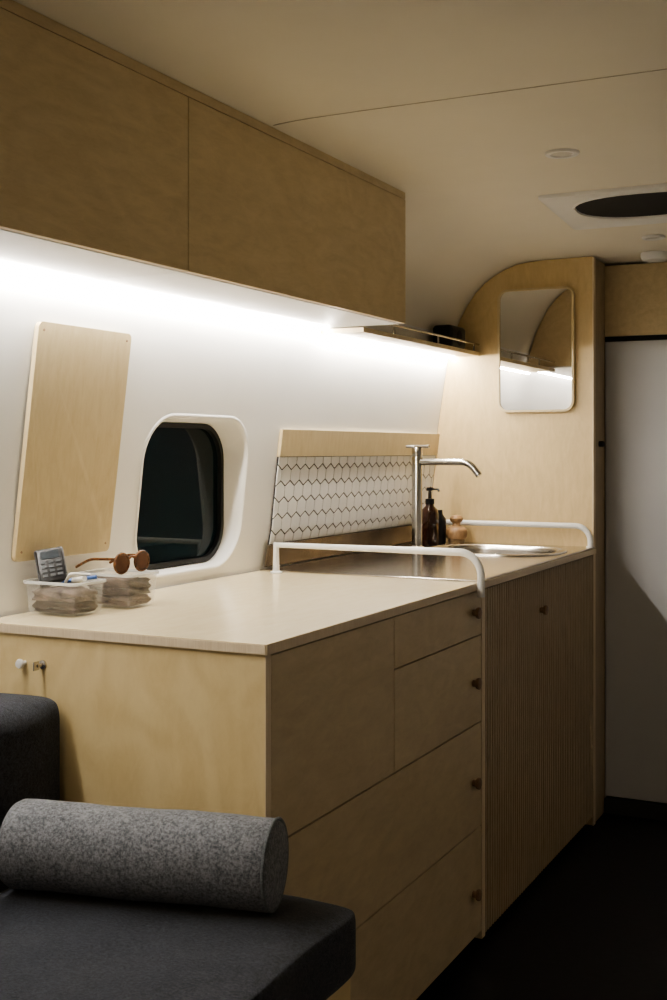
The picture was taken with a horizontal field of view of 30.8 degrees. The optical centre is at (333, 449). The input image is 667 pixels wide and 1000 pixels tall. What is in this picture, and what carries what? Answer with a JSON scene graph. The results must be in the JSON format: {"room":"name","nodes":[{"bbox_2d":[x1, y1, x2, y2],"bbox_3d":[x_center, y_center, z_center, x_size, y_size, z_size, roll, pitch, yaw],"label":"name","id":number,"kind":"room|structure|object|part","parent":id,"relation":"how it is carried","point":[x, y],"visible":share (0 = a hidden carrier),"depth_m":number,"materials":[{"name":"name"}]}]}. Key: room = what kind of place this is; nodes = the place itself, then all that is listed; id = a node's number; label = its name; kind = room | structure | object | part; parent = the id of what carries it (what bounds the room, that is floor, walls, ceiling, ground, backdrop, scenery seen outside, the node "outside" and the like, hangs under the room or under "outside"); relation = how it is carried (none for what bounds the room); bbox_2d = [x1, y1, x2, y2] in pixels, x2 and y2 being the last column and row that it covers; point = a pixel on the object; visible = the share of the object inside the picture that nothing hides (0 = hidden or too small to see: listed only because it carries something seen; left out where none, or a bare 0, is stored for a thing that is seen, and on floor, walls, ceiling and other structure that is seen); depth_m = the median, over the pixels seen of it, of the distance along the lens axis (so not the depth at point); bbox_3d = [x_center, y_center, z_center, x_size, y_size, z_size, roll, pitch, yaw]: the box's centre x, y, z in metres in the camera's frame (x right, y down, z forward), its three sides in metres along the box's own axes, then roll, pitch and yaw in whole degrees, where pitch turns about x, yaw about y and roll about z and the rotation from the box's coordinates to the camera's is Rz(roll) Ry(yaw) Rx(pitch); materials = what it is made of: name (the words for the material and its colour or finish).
{"room":"vehicle interior","nodes":[
{"label":"vehicle interior","id":0,"kind":"room"},
{"bbox_2d":[0,542,411,616],"bbox_3d":[-0.785,0.771,2.089,0.034,0.917,5.450,0,0,26],"label":"wall","id":1,"kind":"structure","parent":0,"point":[27,609],"depth_m":2.96,"materials":[{"name":"white paint"}]},
{"bbox_2d":[0,268,448,611],"bbox_3d":[-0.724,-0.047,2.059,0.162,0.720,5.450,0,0,26],"label":"wall","id":2,"kind":"structure","parent":0,"point":[271,376],"depth_m":2.89,"materials":[{"name":"white paint"}]},
{"bbox_2d":[11,321,130,561],"bbox_3d":[-0.529,-0.015,2.472,0.071,0.466,0.300,0,0,26],"label":"panel","id":3,"kind":"object","parent":2,"relation":"attached to","point":[78,378],"depth_m":2.45,"materials":[{"name":"brown wood"}]},
{"bbox_2d":[134,413,248,578],"bbox_3d":[-0.349,0.107,2.924,0.093,0.385,0.462,0,0,26],"label":"reveal","id":4,"kind":"object","parent":2,"relation":"attached to","point":[232,433],"visible":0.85,"depth_m":3.10,"materials":[{"name":"white plastic"}]},
{"bbox_2d":[147,422,223,569],"bbox_3d":[-0.385,0.107,2.941,0.016,0.347,0.424,0,0,26],"label":"gasket","id":5,"kind":"object","parent":4,"relation":"attached to","point":[220,457],"visible":0.44,"depth_m":3.10,"materials":[{"name":"rubber"}]},
{"bbox_2d":[137,427,216,563],"bbox_3d":[-0.392,0.107,2.945,0.008,0.351,0.428,0,0,26],"label":"pane","id":6,"kind":"object","parent":5,"relation":"attached to","point":[177,519],"visible":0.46,"depth_m":2.96,"materials":[{"name":"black glass"}]},
{"bbox_2d":[264,429,439,566],"bbox_3d":[0.091,0.130,3.718,0.071,0.369,1.107,0,0,26],"label":"tile backsplash","id":7,"kind":"structure","parent":2,"relation":"attached to","point":[340,483],"depth_m":3.60,"materials":[{"name":"tile"}]},
{"bbox_2d":[321,324,479,356],"bbox_3d":[0.233,-0.342,3.741,0.129,0.042,0.942,0,0,26],"label":"wall shelf","id":8,"kind":"object","parent":2,"relation":"attached to","point":[361,333],"depth_m":3.61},
{"bbox_2d":[433,325,464,348],"bbox_3d":[0.385,-0.372,4.015,0.073,0.076,0.140,0,0,26],"label":"speaker","id":9,"kind":"object","parent":8,"relation":"on","point":[452,331],"visible":0.8,"depth_m":3.96},
{"bbox_2d":[13,0,666,330],"bbox_3d":[0.135,-0.560,1.634,1.882,0.332,5.450,0,0,26],"label":"ceiling","id":10,"kind":"structure","parent":0,"point":[472,172],"depth_m":2.34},
{"bbox_2d":[0,0,404,327],"bbox_3d":[-0.459,-0.513,2.226,0.275,0.352,2.384,0,0,26],"label":"upper cabinet","id":11,"kind":"object","parent":10,"relation":"attached to","point":[115,170],"visible":0.98,"depth_m":2.26,"materials":[{"name":"brown wood"}]},
{"bbox_3d":[-0.342,-0.679,2.168,0.013,0.019,2.384,0,0,26],"label":"trim","id":12,"kind":"part","parent":11,"relation":"part of","materials":[{"name":"brown wood"}]},
{"bbox_2d":[0,263,454,358],"bbox_3d":[-0.344,-0.325,2.694,0.027,0.022,3.326,0,0,27],"label":"strip light","id":13,"kind":"object","parent":11,"relation":"attached to","point":[4,266],"visible":1,"depth_m":2.75,"materials":[{"name":"white plastic"}]},
{"bbox_2d":[324,334,454,358],"bbox_3d":[0.197,-0.317,3.757,0.013,0.006,0.941,0,0,27],"label":"strip light","id":14,"kind":"object","parent":13,"relation":"attached to","point":[327,335],"depth_m":3.67,"materials":[{"name":"white plastic"}]},
{"bbox_2d":[273,69,666,125],"bbox_3d":[0.544,-0.661,2.241,1.500,0.072,0.003,0,0,26],"label":"trim","id":15,"kind":"structure","parent":10,"relation":"attached to","point":[660,69],"depth_m":2.37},
{"bbox_2d":[545,148,578,158],"bbox_3d":[0.534,-0.694,2.830,0.080,0.007,0.080,0,0,26],"label":"recessed light","id":16,"kind":"object","parent":10,"relation":"in","point":[561,153],"visible":1,"depth_m":2.83,"materials":[{"name":"white plastic"}]},
{"bbox_2d":[538,183,666,229],"bbox_3d":[0.863,-0.673,3.327,0.515,0.036,0.380,0,0,26],"label":"ceiling vent","id":17,"kind":"object","parent":10,"relation":"in","point":[643,204],"visible":1,"depth_m":3.34,"materials":[{"name":"plastic"}]},
{"bbox_2d":[642,234,664,240],"bbox_3d":[0.976,-0.648,3.690,0.070,0.007,0.070,0,0,26],"label":"recessed light","id":18,"kind":"object","parent":10,"relation":"in","point":[654,237],"visible":1,"depth_m":3.68,"materials":[{"name":"white plastic"}]},
{"bbox_2d":[641,251,666,262],"bbox_3d":[1.037,-0.622,3.905,0.090,0.028,0.090,0,0,26],"label":"smoke detector","id":19,"kind":"object","parent":10,"relation":"attached to","point":[648,256],"visible":1,"depth_m":3.87,"materials":[{"name":"white plastic"}]},
{"bbox_2d":[432,256,592,824],"bbox_3d":[0.575,0.298,4.110,0.619,1.865,0.018,0,0,26],"label":"wall","id":20,"kind":"structure","parent":0,"point":[533,466],"depth_m":4.08,"materials":[{"name":"beige wood"}]},
{"bbox_2d":[497,286,574,411],"bbox_3d":[0.675,-0.334,4.041,0.262,0.414,0.015,0,0,26],"label":"wall mirror","id":21,"kind":"object","parent":20,"relation":"attached to","point":[536,326],"depth_m":4.04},
{"bbox_2d":[416,813,666,999],"bbox_3d":[0.084,1.250,1.660,2.080,0.040,5.550,0,0,26],"label":"floor","id":22,"kind":"structure","parent":0,"point":[592,924],"depth_m":3.08,"materials":[{"name":"black plastic"}]},
{"bbox_2d":[0,693,355,999],"bbox_3d":[-0.622,0.829,1.444,0.795,0.802,1.438,0,0,26],"label":"sofa","id":23,"kind":"object","parent":22,"relation":"on","point":[54,945],"visible":0.66,"depth_m":1.79,"materials":[{"name":"black fabric"}]},
{"bbox_2d":[0,693,59,891],"bbox_3d":[-0.882,0.629,1.571,0.210,0.406,1.435,0,0,26],"label":"cushion","id":24,"kind":"object","parent":23,"relation":"on","point":[29,724],"depth_m":2.07,"materials":[{"name":"grey fabric"}]},
{"bbox_2d":[0,799,288,912],"bbox_3d":[-0.303,0.642,1.924,0.453,0.143,0.142,0,0,13],"label":"bolster pillow","id":25,"kind":"object","parent":23,"relation":"on","point":[173,856],"visible":1,"depth_m":1.87,"materials":[{"name":"grey fabric"}]},
{"bbox_2d":[0,888,355,999],"bbox_3d":[-0.521,0.771,1.393,0.572,0.119,1.435,0,0,26],"label":"seat cushion","id":26,"kind":"object","parent":23,"relation":"on","point":[54,945],"depth_m":1.75,"materials":[{"name":"grey fabric"}]},
{"bbox_2d":[0,542,595,999],"bbox_3d":[0.097,0.773,3.103,0.636,0.913,2.207,0,0,26],"label":"kitchen base cabinet","id":27,"kind":"object","parent":22,"relation":"on","point":[421,743],"visible":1,"depth_m":2.48,"materials":[{"name":"beige wood"}]},
{"bbox_3d":[-0.573,0.392,2.222,0.018,0.018,0.020,0,0,26],"label":"coat knob","id":28,"kind":"part","parent":27,"relation":"part of","materials":[{"name":"white plastic"}]},
{"bbox_2d":[23,572,105,613],"bbox_3d":[-0.527,0.279,2.377,0.138,0.082,0.105,0,0,26],"label":"storage bin","id":29,"kind":"object","parent":27,"relation":"on","point":[61,598],"visible":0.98,"depth_m":2.35,"materials":[{"name":"clear plastic"}]},
{"bbox_2d":[34,546,67,587],"bbox_3d":[-0.557,0.231,2.388,0.066,0.077,0.051,0,0,-17],"label":"calculator","id":30,"kind":"object","parent":29,"relation":"in","point":[50,562],"visible":0.98,"depth_m":2.38,"materials":[{"name":"black plastic"}]},
{"bbox_2d":[78,568,158,605],"bbox_3d":[-0.443,0.285,2.500,0.140,0.069,0.110,0,0,26],"label":"storage bin","id":31,"kind":"object","parent":27,"relation":"on","point":[118,590],"visible":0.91,"depth_m":2.47,"materials":[{"name":"clear plastic"}]},
{"bbox_2d":[75,550,149,574],"bbox_3d":[-0.454,0.229,2.491,0.108,0.045,0.121,0,0,26],"label":"sunglasses","id":32,"kind":"object","parent":31,"relation":"in","point":[121,562],"visible":1,"depth_m":2.45,"materials":[{"name":"brown plastic"}]},
{"bbox_3d":[-0.383,0.785,2.149,0.610,0.890,0.018,0,0,26],"label":"panel","id":33,"kind":"part","parent":27,"relation":"part of","materials":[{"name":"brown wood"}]},
{"bbox_2d":[0,548,595,655],"bbox_3d":[0.095,0.331,3.115,0.622,0.018,2.186,0,0,26],"label":"countertop","id":34,"kind":"structure","parent":27,"relation":"on","point":[265,608],"depth_m":2.45,"materials":[{"name":"beige laminate"}]},
{"bbox_2d":[438,510,445,543],"bbox_3d":[0.357,0.259,4.085,0.046,0.116,0.046,0,0,26],"label":"hand soap bottle","id":35,"kind":"object","parent":34,"relation":"on","point":[442,520],"depth_m":4.07,"materials":[{"name":"brown glass"}]},
{"bbox_2d":[406,445,481,546],"bbox_3d":[0.351,0.150,3.831,0.258,0.333,0.048,0,0,26],"label":"kitchen faucet","id":36,"kind":"object","parent":34,"relation":"on","point":[417,461],"depth_m":3.86,"materials":[{"name":"silver metal"}]},
{"bbox_2d":[427,544,567,555],"bbox_3d":[0.503,0.389,3.817,0.454,0.155,0.374,0,0,26],"label":"sink","id":37,"kind":"object","parent":34,"relation":"in","point":[478,549],"depth_m":3.96,"materials":[{"name":"silver metal"}]},
{"bbox_3d":[0.003,0.503,2.259,0.016,0.320,0.514,0,0,26],"label":"door","id":38,"kind":"part","parent":27,"relation":"part of","materials":[{"name":"brown wood"}]},
{"bbox_2d":[270,542,484,597],"bbox_3d":[0.100,0.296,3.038,0.588,0.115,0.032,0,0,26],"label":"handrail","id":39,"kind":"object","parent":27,"relation":"attached to","point":[472,557],"visible":1,"depth_m":3.00,"materials":[{"name":"white metal"}]},
{"bbox_3d":[0.122,0.792,2.499,0.016,0.252,1.052,0,0,26],"label":"drawer","id":40,"kind":"part","parent":27,"relation":"part of","materials":[{"name":"brown wood"}]},
{"bbox_3d":[0.122,1.050,2.499,0.016,0.257,1.052,0,0,26],"label":"drawer","id":41,"kind":"part","parent":27,"relation":"part of","materials":[{"name":"brown wood"}]},
{"bbox_2d":[422,487,439,545],"bbox_3d":[0.325,0.220,4.006,0.071,0.194,0.058,0,0,26],"label":"soap dispenser","id":42,"kind":"object","parent":27,"relation":"on","point":[430,515],"visible":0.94,"depth_m":3.98,"materials":[{"name":"orange glass"}]},
{"bbox_2d":[422,504,438,545],"bbox_3d":[0.319,0.247,4.009,0.058,0.140,0.058,0,0,26],"label":"bottle","id":43,"kind":"object","parent":42,"relation":"attached to","point":[430,515],"depth_m":3.98,"materials":[{"name":"brown glass"}]},
{"bbox_3d":[0.237,0.397,2.731,0.016,0.107,0.534,0,0,26],"label":"drawer","id":44,"kind":"part","parent":27,"relation":"part of","materials":[{"name":"brown wood"}]},
{"bbox_3d":[0.237,0.558,2.731,0.016,0.210,0.534,0,0,26],"label":"drawer","id":45,"kind":"part","parent":27,"relation":"part of","materials":[{"name":"brown wood"}]},
{"bbox_2d":[446,515,466,543],"bbox_3d":[0.414,0.268,4.084,0.074,0.098,0.074,0,0,26],"label":"dish brush","id":46,"kind":"object","parent":27,"relation":"on","point":[456,533],"visible":0.99,"depth_m":4.06,"materials":[{"name":"brown wood"}]},
{"bbox_3d":[0.345,1.070,2.910,0.022,0.028,0.028,0,0,26],"label":"knob","id":47,"kind":"part","parent":27,"relation":"part of","materials":[{"name":"brown wood"}]},
{"bbox_3d":[0.345,0.802,2.910,0.022,0.028,0.028,0,0,26],"label":"knob","id":48,"kind":"part","parent":27,"relation":"part of","materials":[{"name":"brown wood"}]},
{"bbox_3d":[0.345,0.562,2.910,0.022,0.028,0.028,0,0,26],"label":"knob","id":49,"kind":"part","parent":27,"relation":"part of","materials":[{"name":"brown wood"}]},
{"bbox_3d":[0.345,0.392,2.910,0.022,0.028,0.028,0,0,26],"label":"knob","id":50,"kind":"part","parent":27,"relation":"part of","materials":[{"name":"brown wood"}]},
{"bbox_3d":[0.479,0.769,3.222,0.016,0.851,0.502,0,0,26],"label":"slatted door","id":51,"kind":"part","parent":27,"relation":"part of","materials":[{"name":"brown wood"}]},
{"bbox_2d":[446,520,592,547],"bbox_3d":[0.607,0.278,4.050,0.529,0.078,0.020,0,0,26],"label":"handrail","id":52,"kind":"object","parent":27,"relation":"on","point":[581,527],"visible":0.96,"depth_m":4.02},
{"bbox_3d":[0.594,0.452,3.415,0.022,0.028,0.028,0,0,26],"label":"knob","id":53,"kind":"part","parent":27,"relation":"part of","materials":[{"name":"brown wood"}]},
{"bbox_3d":[0.718,0.769,3.705,0.016,0.851,0.568,0,0,26],"label":"slatted door","id":54,"kind":"part","parent":27,"relation":"part of","materials":[{"name":"brown wood"}]},
{"bbox_2d":[592,257,604,825],"bbox_3d":[0.885,0.299,4.039,0.036,1.863,0.174,0,0,26],"label":"door frame","id":55,"kind":"structure","parent":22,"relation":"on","point":[598,268],"depth_m":4.04,"materials":[{"name":"brown wood"}]},
{"bbox_3d":[0.882,0.299,4.053,0.018,1.863,0.151,0,0,26],"label":"panel","id":56,"kind":"part","parent":55,"relation":"part of","materials":[{"name":"brown wood"}]},
{"bbox_3d":[0.896,-0.020,4.041,0.018,0.020,0.020,0,0,26],"label":"latch knob","id":57,"kind":"part","parent":55,"relation":"part of","materials":[{"name":"black plastic"}]},
{"bbox_2d":[604,796,666,820],"bbox_3d":[1.517,1.205,3.829,1.314,0.050,0.050,0,0,26],"label":"threshold","id":58,"kind":"object","parent":22,"relation":"on","point":[612,805],"visible":1,"depth_m":4.05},
{"bbox_2d":[605,340,666,802],"bbox_3d":[1.251,0.404,3.969,0.714,1.542,0.035,0,0,26],"label":"leaf","id":59,"kind":"object","parent":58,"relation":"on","point":[635,371],"visible":1,"depth_m":4.07,"materials":[{"name":"white paint"}]},
{"bbox_3d":[0.994,0.310,1.210,0.050,1.840,5.450,0,0,26],"label":"wall","id":60,"kind":"structure","parent":0,"visible":0},
{"bbox_2d":[605,262,666,341],"bbox_3d":[1.517,-0.496,3.832,1.316,0.257,0.025,0,0,26],"label":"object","id":61,"kind":"object","parent":60,"relation":"attached to","point":[635,294],"visible":1,"depth_m":4.07,"materials":[{"name":"brown wood"}]},
{"bbox_3d":[1.518,-0.376,3.834,1.316,0.016,0.020,0,0,26],"label":"rail","id":62,"kind":"part","parent":61,"relation":"part of","materials":[{"name":"black metal"}]}
]}

